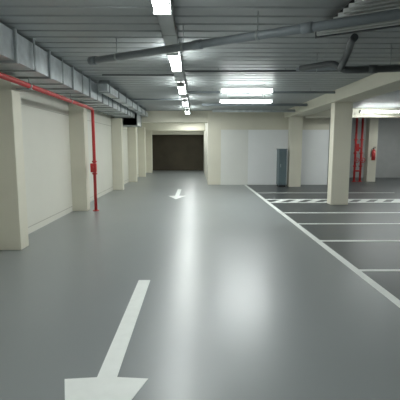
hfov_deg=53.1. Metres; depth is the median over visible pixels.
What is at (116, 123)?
concrete column
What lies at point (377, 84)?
ceiling beam
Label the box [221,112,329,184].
wall partition
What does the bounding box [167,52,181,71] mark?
lamp
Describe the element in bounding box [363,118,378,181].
concrete column
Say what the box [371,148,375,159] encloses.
fire extinguisher
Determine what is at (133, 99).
conduit
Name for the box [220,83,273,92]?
lamp
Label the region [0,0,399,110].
ceiling
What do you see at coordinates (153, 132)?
ceiling beam
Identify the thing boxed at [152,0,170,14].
lamp
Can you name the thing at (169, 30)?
cable tray
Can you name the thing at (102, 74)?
conduit
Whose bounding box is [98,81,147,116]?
duct
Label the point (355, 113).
ceiling beam
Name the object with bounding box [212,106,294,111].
conduit
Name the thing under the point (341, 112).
concrete column
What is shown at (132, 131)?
concrete column
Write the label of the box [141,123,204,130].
ceiling beam
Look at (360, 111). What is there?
lamp
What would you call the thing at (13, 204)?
concrete column
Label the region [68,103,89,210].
concrete column
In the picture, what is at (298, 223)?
line
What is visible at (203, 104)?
conduit
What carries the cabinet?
on the floor
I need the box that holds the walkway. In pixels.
[266,199,399,202]
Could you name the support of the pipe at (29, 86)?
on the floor
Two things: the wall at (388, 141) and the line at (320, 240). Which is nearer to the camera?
the line at (320, 240)
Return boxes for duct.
[0,22,141,126]
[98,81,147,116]
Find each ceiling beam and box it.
[141,111,207,122]
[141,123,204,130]
[152,131,203,134]
[284,63,399,117]
[303,108,399,117]
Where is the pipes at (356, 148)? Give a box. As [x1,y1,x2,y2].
[352,118,364,181]
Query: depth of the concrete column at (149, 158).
24.81 m
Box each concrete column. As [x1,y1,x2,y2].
[0,75,28,249]
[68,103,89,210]
[111,118,123,189]
[127,127,137,181]
[138,127,145,176]
[146,131,152,172]
[207,111,220,184]
[287,116,302,186]
[327,102,352,204]
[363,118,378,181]
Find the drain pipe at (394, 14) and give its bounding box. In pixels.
[87,8,399,64]
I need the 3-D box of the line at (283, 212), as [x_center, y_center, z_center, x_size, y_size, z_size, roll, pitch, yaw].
[4.473,0.311,9.821,4.860,0.003,0.100,0,8,-1]
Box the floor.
[0,170,399,399]
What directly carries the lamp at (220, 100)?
hanging from the ceiling
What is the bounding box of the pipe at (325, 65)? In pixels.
[296,33,399,73]
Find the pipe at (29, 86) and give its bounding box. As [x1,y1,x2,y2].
[0,72,98,210]
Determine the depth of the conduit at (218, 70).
7.59 m
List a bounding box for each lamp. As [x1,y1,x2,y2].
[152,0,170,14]
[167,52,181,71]
[177,82,185,93]
[182,99,187,105]
[219,95,272,102]
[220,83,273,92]
[359,110,399,112]
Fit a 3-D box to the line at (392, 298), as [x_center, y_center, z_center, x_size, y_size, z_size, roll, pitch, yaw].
[2.030,0.790,6.203,0.100,0.004,21.850,0,8,-1]
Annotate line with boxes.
[245,185,399,307]
[283,212,399,212]
[298,223,399,223]
[320,240,399,241]
[359,269,399,270]
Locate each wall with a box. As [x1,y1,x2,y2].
[20,85,145,233]
[152,135,203,170]
[204,123,206,179]
[327,118,399,177]
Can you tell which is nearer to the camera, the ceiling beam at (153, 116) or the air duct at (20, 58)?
the air duct at (20, 58)
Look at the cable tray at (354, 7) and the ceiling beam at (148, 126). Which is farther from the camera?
the ceiling beam at (148, 126)
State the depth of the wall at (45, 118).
8.64 m
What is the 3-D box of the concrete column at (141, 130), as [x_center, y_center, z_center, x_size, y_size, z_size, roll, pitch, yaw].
[-3.132,-2.581,21.568,0.370,2.650,0.300,0,8,-1]
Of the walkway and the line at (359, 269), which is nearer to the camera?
the line at (359, 269)
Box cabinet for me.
[276,149,287,186]
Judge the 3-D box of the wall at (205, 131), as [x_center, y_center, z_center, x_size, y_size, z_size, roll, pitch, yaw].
[0.433,-2.934,22.515,0.280,3.100,10.200,0,8,-1]
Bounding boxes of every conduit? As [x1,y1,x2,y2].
[102,74,173,75]
[133,99,180,99]
[185,67,338,71]
[188,88,334,93]
[202,103,307,105]
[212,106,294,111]
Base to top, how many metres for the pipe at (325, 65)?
0.400 m
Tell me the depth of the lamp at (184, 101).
11.86 m
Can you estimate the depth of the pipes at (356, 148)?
18.36 m
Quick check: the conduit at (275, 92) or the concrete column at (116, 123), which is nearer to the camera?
the conduit at (275, 92)
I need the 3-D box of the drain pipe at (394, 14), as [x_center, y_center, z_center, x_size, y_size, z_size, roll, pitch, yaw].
[0.805,-1.932,4.383,5.608,0.318,0.120,5,9,31]
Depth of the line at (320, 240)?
6.89 m
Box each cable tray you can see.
[155,0,189,111]
[315,0,399,38]
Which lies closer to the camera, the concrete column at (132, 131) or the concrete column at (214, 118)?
the concrete column at (214, 118)
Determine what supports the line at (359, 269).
on the floor
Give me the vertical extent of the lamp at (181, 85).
0.100 m
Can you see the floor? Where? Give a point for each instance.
(240, 302)
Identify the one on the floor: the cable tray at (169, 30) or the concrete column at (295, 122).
the concrete column at (295, 122)
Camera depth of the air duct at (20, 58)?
6.62 m
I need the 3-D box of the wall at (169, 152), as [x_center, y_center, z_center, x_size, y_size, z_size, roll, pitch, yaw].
[-1.566,-3.582,27.403,3.620,3.100,0.300,0,8,-1]

